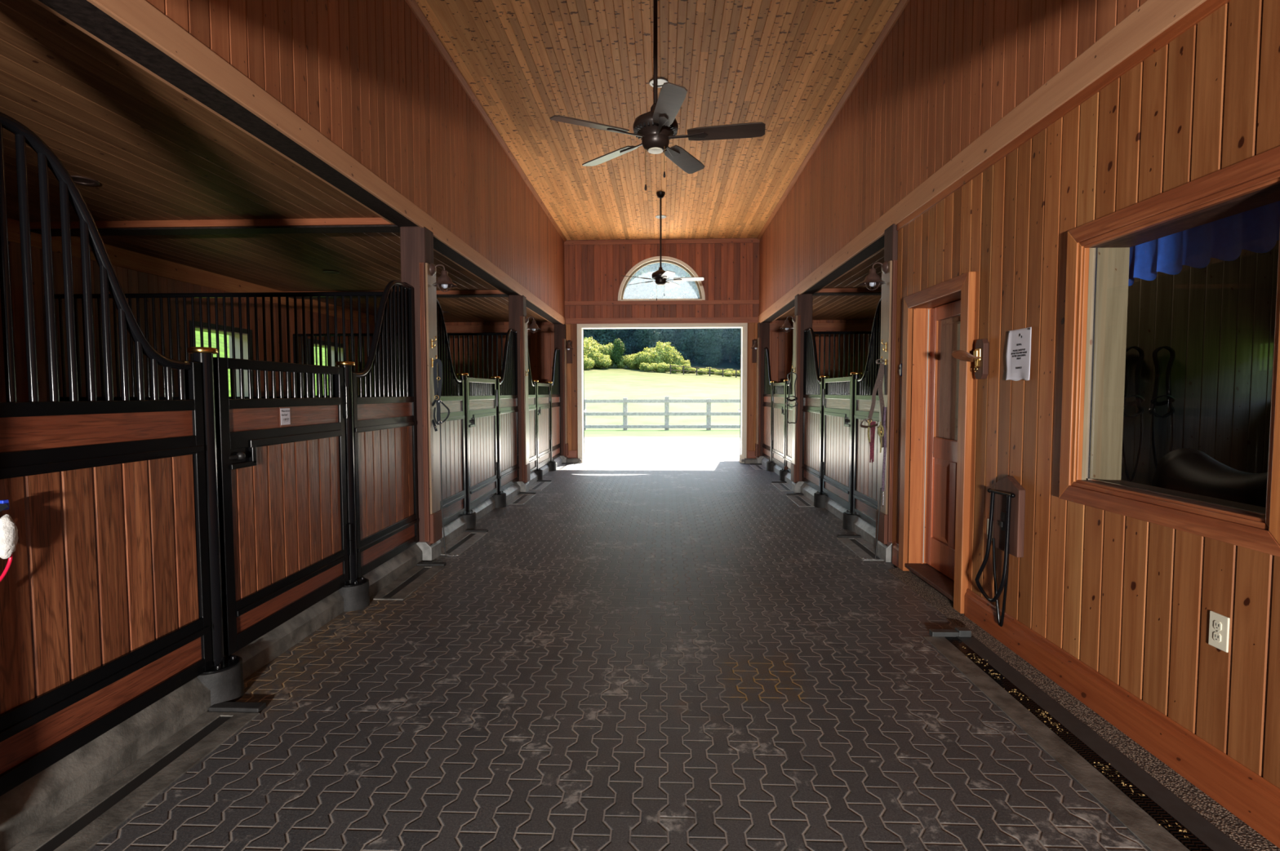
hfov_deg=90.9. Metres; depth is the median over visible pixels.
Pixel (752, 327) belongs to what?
wall pier
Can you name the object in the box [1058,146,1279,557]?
window
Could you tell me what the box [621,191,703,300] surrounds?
ceiling fan
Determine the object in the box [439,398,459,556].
hanging tether
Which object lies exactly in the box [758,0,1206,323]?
wooden beam
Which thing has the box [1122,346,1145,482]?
bridle
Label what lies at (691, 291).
tree
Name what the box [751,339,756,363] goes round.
board
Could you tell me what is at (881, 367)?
halter
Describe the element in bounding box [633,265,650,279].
tree
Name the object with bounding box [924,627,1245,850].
drain
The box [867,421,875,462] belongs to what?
halter
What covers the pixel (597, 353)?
bush
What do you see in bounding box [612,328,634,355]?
tree
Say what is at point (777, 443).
gate
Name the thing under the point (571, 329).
wall pier
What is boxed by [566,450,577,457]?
baseboard
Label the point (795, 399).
bridle
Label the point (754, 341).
wall lamp
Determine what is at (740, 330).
door
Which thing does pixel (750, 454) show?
baseboard
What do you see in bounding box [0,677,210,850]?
concrete curb
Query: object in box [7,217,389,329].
trim
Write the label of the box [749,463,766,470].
pad
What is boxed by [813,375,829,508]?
gate post
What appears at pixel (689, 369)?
round bush
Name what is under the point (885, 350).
hook
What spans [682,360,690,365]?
bush
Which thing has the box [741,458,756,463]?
stone plinth
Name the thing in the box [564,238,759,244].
trim
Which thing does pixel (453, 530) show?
trim
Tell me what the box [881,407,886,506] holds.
lead rope
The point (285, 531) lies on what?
gate
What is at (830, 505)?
trim
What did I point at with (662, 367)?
bush
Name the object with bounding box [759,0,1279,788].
wall
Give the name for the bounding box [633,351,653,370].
bush
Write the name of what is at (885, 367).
halter
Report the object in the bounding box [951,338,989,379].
hook
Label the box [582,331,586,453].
door
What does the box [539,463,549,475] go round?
trim
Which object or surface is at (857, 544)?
pad
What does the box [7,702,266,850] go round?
floor drain
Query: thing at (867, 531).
curb
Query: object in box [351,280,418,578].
partition
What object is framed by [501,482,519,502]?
trim
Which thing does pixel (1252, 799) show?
baseboard
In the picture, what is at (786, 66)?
ceiling
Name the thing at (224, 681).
gate post
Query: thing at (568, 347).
wall lamp
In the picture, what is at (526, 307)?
trim
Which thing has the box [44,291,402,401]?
stall bars
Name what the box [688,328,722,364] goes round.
tree
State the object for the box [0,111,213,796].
partition
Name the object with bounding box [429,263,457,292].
wall lamp
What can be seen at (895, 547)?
baseboard
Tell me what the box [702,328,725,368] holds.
tree
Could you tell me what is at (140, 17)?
wooden beam
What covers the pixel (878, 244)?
trim
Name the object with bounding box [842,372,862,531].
gate post
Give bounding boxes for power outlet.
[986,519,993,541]
[1208,611,1230,653]
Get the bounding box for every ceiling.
[0,0,547,322]
[415,0,899,239]
[774,248,884,320]
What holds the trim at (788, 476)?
attached to the wall at (1132, 600)
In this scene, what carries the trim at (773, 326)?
attached to the wall at (729, 271)
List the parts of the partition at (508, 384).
rail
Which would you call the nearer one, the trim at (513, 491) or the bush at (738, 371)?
the trim at (513, 491)
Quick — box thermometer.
[898,364,902,376]
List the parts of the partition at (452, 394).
rail, frame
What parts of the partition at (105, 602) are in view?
rail, frame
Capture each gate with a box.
[213,357,352,656]
[466,377,499,511]
[537,382,551,469]
[770,382,784,468]
[821,376,852,511]
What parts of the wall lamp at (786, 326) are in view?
lamp shade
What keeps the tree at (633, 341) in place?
on the ground at (612, 383)
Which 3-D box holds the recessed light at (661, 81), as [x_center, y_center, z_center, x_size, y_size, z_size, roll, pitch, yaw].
[0.186,-3.405,6.230,0.190,0.042,0.190,0,3,2]
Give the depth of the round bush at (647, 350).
99.64 m
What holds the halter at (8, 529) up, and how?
hanging from the partition at (105, 602)
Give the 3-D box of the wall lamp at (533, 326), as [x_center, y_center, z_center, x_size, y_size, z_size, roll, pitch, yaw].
[-1.512,-1.435,8.951,0.211,0.240,0.206,0,3,2]
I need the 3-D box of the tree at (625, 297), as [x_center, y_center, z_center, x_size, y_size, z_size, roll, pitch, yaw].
[-2.771,-19.677,110.519,9.792,17.931,8.463,-2,3,-28]
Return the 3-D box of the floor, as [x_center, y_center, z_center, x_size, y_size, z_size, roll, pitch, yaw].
[0.074,1.251,3.299,4.700,0.001,19.660,0,3,2]
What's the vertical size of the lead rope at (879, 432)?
0.261 m
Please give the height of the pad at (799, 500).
0.032 m
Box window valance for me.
[1128,200,1279,286]
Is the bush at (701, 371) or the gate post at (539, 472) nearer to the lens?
the gate post at (539, 472)
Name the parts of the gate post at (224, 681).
plate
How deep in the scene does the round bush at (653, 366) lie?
94.06 m
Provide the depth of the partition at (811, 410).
8.43 m
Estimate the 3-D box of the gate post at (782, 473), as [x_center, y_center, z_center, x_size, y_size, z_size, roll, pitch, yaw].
[2.367,0.076,10.156,0.224,1.633,0.224,0,3,2]
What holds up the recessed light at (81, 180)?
in the ceiling at (154, 153)
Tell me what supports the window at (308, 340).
in the wall at (131, 282)
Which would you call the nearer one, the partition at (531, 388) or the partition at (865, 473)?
the partition at (865, 473)
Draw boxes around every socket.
[1213,620,1222,631]
[1213,631,1221,642]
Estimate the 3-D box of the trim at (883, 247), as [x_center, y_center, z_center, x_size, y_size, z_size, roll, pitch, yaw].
[2.380,-1.790,7.058,0.036,0.061,3.410,0,3,2]
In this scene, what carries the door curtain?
hanging from the door at (934, 526)
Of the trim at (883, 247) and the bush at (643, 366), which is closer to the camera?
the trim at (883, 247)
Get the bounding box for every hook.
[431,336,436,348]
[881,339,886,351]
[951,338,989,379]
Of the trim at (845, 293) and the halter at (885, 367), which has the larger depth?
the trim at (845, 293)
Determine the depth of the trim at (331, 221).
5.23 m
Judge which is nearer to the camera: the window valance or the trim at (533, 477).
the window valance
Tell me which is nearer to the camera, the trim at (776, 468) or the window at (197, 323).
the window at (197, 323)
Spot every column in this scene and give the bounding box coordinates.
[400,226,442,561]
[508,294,529,492]
[554,324,568,462]
[755,322,769,463]
[791,293,813,493]
[875,223,897,562]
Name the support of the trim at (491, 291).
attached to the wall at (131, 282)
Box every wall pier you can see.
[565,324,578,462]
[746,323,757,458]
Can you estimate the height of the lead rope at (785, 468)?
1.370 m
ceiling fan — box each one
[549,0,765,190]
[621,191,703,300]
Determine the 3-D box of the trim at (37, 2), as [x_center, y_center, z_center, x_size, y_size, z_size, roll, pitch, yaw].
[-2.130,-1.535,2.295,0.036,0.061,5.780,0,3,2]
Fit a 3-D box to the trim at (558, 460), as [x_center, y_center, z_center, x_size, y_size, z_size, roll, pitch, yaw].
[-1.733,0.722,12.092,0.300,0.158,1.110,0,3,2]
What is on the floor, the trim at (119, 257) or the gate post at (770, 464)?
the gate post at (770, 464)
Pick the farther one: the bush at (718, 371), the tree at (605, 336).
the tree at (605, 336)
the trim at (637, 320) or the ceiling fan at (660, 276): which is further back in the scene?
the trim at (637, 320)
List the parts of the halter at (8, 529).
red cord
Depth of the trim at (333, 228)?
5.33 m
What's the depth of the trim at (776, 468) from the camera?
11.04 m
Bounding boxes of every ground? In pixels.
[195,330,328,396]
[583,349,740,461]
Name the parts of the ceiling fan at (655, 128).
blade, blade, down rod, blade, blade, blade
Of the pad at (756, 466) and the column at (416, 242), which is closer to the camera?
the column at (416, 242)
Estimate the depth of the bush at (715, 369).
96.59 m
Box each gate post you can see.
[186,346,244,706]
[335,361,369,612]
[457,373,475,529]
[490,376,506,508]
[532,380,542,479]
[546,382,555,471]
[766,381,777,471]
[779,379,790,481]
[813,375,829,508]
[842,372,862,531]
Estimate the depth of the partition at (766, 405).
12.04 m
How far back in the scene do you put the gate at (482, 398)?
7.20 m
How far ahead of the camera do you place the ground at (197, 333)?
29.71 m
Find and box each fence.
[584,396,740,430]
[670,364,740,377]
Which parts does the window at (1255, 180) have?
casing, casing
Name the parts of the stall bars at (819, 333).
rail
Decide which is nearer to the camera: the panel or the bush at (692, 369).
the panel
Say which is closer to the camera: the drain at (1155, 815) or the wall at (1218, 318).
the drain at (1155, 815)
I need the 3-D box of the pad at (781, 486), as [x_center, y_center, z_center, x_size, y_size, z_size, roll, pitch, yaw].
[2.170,0.920,9.518,0.243,0.032,0.865,0,3,2]
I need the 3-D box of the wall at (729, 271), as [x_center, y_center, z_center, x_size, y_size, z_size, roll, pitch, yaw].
[0.426,-1.483,12.696,10.700,4.490,0.005,0,3,2]
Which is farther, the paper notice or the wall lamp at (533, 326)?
the wall lamp at (533, 326)
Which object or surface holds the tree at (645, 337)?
on the ground at (612, 383)
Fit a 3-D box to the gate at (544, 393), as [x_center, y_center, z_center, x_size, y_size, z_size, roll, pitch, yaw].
[-1.667,-0.021,10.885,0.071,1.415,1.197,0,3,2]
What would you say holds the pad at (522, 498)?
on the floor
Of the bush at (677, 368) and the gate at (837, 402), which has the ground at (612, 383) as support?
the bush at (677, 368)
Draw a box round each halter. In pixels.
[0,499,17,582]
[431,359,449,431]
[859,359,884,428]
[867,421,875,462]
[877,364,887,448]
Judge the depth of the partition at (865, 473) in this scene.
6.11 m
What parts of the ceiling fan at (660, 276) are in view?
blade, down rod, blade, blade, blade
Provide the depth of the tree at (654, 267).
116.26 m
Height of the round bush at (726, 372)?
0.965 m
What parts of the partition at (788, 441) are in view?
rail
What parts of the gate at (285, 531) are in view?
latch knob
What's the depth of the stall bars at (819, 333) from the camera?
8.91 m
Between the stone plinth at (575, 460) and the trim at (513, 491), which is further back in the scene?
the stone plinth at (575, 460)
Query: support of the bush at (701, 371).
on the ground at (612, 383)
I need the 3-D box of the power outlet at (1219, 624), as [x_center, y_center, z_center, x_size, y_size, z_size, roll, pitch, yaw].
[1.981,0.706,2.159,0.012,0.120,0.074,0,3,2]
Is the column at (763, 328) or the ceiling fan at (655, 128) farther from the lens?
the column at (763, 328)
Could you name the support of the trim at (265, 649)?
on the floor
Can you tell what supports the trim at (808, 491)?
attached to the wall at (1132, 600)
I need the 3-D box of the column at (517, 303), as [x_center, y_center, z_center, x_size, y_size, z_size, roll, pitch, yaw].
[-1.725,-0.442,9.011,0.238,2.800,0.243,0,3,2]
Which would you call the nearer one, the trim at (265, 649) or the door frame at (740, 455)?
the trim at (265, 649)
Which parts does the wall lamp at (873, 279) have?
lamp shade, bulb, arm, plate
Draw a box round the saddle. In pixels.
[1151,448,1267,507]
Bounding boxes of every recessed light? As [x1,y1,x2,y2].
[70,175,99,186]
[648,77,668,88]
[655,215,666,218]
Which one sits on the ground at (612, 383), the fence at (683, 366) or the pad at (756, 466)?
the fence at (683, 366)
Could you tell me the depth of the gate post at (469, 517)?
6.56 m
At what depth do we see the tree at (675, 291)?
110.12 m
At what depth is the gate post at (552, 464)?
11.49 m
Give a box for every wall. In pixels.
[0,241,398,402]
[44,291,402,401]
[145,0,564,318]
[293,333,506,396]
[444,238,873,389]
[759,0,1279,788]
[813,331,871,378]
[938,240,1279,485]
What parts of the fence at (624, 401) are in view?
fence post, rail, rail, rail, fence post, rail, rail, rail, fence post, rail, rail, rail, fence post, rail, rail, rail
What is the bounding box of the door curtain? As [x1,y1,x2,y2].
[942,320,960,440]
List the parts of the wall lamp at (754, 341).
lamp shade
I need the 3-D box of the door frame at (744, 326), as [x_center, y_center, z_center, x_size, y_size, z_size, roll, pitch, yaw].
[0.443,-0.651,12.836,3.420,2.815,0.260,0,3,2]
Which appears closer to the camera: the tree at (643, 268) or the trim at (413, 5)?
the trim at (413, 5)
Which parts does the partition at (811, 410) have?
rail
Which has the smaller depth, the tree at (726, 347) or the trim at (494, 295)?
the trim at (494, 295)
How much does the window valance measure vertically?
0.213 m
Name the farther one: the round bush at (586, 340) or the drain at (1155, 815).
the round bush at (586, 340)
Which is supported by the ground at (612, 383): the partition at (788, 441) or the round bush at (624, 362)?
the round bush at (624, 362)
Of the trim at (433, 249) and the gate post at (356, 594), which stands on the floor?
the gate post at (356, 594)
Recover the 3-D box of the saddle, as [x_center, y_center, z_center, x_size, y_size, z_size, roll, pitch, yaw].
[2.918,0.699,3.083,0.465,1.125,0.660,0,3,2]
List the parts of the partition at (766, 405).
frame, rail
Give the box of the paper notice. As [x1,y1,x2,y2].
[1004,327,1031,381]
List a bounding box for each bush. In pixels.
[583,337,601,356]
[583,341,596,366]
[583,355,595,370]
[586,344,603,368]
[594,354,612,368]
[599,342,614,368]
[617,354,632,368]
[626,353,639,369]
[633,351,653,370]
[636,346,655,365]
[638,362,649,372]
[647,363,658,372]
[648,341,681,364]
[657,362,670,373]
[666,355,684,372]
[666,364,682,373]
[680,363,691,373]
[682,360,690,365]
[688,368,697,373]
[697,369,705,375]
[698,368,708,374]
[706,367,717,374]
[714,368,729,375]
[723,371,733,376]
[733,370,740,376]
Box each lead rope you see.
[783,373,792,470]
[877,421,884,453]
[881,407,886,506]
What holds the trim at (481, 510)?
on the floor
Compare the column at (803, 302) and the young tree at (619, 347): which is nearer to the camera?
the column at (803, 302)
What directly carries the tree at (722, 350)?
on the ground at (612, 383)
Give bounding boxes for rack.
[974,475,1025,626]
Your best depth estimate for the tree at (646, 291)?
107.86 m
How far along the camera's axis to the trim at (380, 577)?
4.77 m
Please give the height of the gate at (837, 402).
1.415 m
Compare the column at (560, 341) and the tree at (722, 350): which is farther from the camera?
the tree at (722, 350)
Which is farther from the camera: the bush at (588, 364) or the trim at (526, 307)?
the bush at (588, 364)
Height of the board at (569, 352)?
0.460 m
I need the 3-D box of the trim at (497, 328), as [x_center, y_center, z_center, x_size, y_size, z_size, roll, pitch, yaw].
[-3.323,-1.966,12.799,3.200,0.140,0.020,0,3,2]
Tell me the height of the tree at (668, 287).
14.026 m
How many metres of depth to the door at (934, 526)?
4.72 m
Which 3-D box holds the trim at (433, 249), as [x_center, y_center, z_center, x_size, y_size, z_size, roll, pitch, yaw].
[-1.948,-1.785,7.125,0.036,0.061,3.400,0,3,2]
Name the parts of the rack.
rack arm, catch plate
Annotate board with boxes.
[566,340,572,364]
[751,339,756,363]
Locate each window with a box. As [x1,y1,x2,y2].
[188,320,253,396]
[307,338,346,395]
[617,256,705,301]
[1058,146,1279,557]
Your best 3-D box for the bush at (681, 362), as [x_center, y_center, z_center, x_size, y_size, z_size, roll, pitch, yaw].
[5.519,-9.523,99.519,3.292,3.245,3.264,-2,4,-35]
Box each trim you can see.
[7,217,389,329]
[29,217,395,229]
[30,225,399,236]
[31,0,394,224]
[38,0,561,324]
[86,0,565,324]
[231,591,343,680]
[284,289,503,294]
[288,293,508,298]
[363,544,422,597]
[404,0,566,241]
[433,248,505,293]
[439,515,466,547]
[445,324,554,332]
[469,497,495,521]
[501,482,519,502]
[526,306,554,324]
[528,471,537,486]
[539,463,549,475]
[553,456,562,467]
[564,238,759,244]
[564,300,759,305]
[565,317,758,324]
[756,0,909,239]
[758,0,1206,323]
[761,457,768,467]
[762,235,884,322]
[769,323,873,330]
[773,464,783,475]
[784,472,792,486]
[800,482,817,502]
[813,292,881,295]
[815,247,884,293]
[817,288,881,293]
[824,497,848,521]
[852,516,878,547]
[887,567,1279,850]
[897,0,1230,230]
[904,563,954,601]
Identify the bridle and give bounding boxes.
[785,372,798,423]
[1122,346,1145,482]
[1148,346,1176,469]
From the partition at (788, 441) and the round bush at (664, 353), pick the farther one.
the round bush at (664, 353)
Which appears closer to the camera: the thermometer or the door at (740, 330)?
the thermometer
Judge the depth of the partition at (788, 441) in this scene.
9.86 m
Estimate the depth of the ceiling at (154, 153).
4.18 m
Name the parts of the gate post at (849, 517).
plate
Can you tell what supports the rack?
attached to the wall at (1132, 600)
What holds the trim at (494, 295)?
attached to the wall at (131, 282)
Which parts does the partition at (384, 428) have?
rail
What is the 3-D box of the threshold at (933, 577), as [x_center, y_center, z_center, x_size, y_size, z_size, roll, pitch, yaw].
[2.167,1.110,4.473,0.245,0.030,0.875,0,3,2]
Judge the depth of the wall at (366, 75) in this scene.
4.68 m
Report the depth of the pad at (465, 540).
6.01 m
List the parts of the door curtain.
curtain rod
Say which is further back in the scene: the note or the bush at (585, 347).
the bush at (585, 347)
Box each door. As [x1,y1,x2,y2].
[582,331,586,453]
[737,329,741,453]
[898,271,975,613]
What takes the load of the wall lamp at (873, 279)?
attached to the column at (889, 290)
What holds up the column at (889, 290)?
on the floor
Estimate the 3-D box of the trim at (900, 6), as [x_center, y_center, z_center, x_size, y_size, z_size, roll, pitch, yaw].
[2.097,-3.361,5.830,0.055,0.036,13.340,0,3,2]
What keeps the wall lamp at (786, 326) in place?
attached to the column at (803, 302)
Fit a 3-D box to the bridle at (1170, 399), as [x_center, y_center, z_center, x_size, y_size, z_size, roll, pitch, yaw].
[4.172,-0.087,5.037,0.206,1.089,0.098,0,3,2]
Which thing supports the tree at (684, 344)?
on the ground at (612, 383)
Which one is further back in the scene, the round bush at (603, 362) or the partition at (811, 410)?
the round bush at (603, 362)
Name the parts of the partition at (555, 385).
rail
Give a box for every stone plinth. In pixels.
[566,457,581,463]
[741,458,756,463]
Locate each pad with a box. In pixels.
[369,562,446,600]
[440,529,488,555]
[506,492,536,504]
[528,480,551,490]
[555,462,573,469]
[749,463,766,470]
[771,481,792,491]
[786,493,814,506]
[835,534,884,560]
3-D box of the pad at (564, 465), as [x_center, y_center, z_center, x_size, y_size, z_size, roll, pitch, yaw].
[-1.456,0.790,12.178,0.243,0.032,0.915,0,3,2]
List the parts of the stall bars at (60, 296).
rail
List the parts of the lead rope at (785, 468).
cord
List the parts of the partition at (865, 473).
frame, rail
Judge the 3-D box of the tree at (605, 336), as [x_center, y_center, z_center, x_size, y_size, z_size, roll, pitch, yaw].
[-6.220,-14.854,106.909,5.182,10.171,5.996,1,3,21]
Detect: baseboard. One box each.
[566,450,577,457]
[746,450,755,458]
[892,542,898,567]
[964,589,1279,848]
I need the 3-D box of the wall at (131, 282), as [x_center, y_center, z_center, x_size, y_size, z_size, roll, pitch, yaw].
[-5.171,-0.326,6.269,0.005,2.865,13.360,0,3,2]
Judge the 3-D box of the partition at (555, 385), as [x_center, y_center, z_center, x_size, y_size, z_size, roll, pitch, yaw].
[-1.630,-0.438,12.073,0.060,2.136,1.050,0,3,2]
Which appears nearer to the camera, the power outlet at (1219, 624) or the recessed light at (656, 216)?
the power outlet at (1219, 624)
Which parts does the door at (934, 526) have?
casing, panel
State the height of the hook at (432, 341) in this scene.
0.100 m
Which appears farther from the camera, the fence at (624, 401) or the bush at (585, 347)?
the bush at (585, 347)
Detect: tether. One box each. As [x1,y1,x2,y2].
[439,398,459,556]
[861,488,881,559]
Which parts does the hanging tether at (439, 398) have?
cord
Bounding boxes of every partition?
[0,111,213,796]
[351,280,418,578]
[436,299,466,526]
[498,328,519,492]
[528,352,537,474]
[551,347,561,461]
[762,346,771,461]
[785,362,792,473]
[801,327,821,492]
[853,297,881,528]
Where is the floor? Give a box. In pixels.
[88,461,1151,850]
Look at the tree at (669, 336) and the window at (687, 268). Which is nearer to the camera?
the window at (687, 268)
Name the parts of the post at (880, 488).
cord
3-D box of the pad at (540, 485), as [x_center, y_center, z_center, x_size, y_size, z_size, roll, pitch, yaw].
[-1.550,0.919,9.683,0.243,0.032,0.915,0,3,2]
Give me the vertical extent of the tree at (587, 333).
10.584 m
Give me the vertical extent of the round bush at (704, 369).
1.143 m
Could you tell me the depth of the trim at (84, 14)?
3.01 m
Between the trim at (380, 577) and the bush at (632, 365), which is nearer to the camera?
the trim at (380, 577)
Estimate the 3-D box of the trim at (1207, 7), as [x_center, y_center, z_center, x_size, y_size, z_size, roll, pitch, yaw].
[1.988,-1.466,2.189,0.024,0.065,5.870,0,3,2]
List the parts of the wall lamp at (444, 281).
plate, lamp shade, bulb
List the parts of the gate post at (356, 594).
plate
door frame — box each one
[577,323,747,463]
[737,453,742,462]
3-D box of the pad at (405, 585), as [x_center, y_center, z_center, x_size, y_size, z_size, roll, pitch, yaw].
[-1.734,1.172,4.783,0.243,0.032,0.895,0,3,2]
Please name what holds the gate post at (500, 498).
on the floor
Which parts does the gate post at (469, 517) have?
plate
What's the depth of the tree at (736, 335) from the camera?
107.21 m
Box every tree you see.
[582,328,596,342]
[591,328,618,345]
[609,338,626,368]
[611,275,640,355]
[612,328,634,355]
[623,269,667,353]
[623,328,639,355]
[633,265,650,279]
[633,328,663,352]
[640,262,676,298]
[651,284,673,340]
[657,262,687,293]
[657,293,680,347]
[663,285,686,332]
[670,328,697,360]
[675,273,702,359]
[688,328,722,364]
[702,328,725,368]
[720,328,732,357]
[721,328,738,363]
[727,328,741,367]
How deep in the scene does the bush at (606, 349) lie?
100.17 m
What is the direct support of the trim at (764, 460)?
attached to the wall at (1132, 600)
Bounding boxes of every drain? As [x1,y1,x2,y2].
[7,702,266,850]
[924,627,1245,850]
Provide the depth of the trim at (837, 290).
8.74 m
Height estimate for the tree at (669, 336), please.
12.390 m
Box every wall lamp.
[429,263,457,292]
[525,315,541,333]
[565,340,573,350]
[751,339,757,349]
[779,315,795,332]
[859,261,888,290]
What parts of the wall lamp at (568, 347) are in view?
lamp shade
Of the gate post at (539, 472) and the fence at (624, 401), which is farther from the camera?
the fence at (624, 401)
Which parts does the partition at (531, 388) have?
rail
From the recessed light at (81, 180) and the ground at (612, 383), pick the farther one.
the ground at (612, 383)
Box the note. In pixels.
[279,407,290,426]
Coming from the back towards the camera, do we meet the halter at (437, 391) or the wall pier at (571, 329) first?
the wall pier at (571, 329)
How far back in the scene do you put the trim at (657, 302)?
12.62 m
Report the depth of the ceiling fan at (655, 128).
3.82 m
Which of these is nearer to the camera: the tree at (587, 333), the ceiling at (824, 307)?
the ceiling at (824, 307)
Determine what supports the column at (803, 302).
on the floor
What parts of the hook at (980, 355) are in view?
plate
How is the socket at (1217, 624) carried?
attached to the power outlet at (1219, 624)
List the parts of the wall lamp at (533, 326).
lamp shade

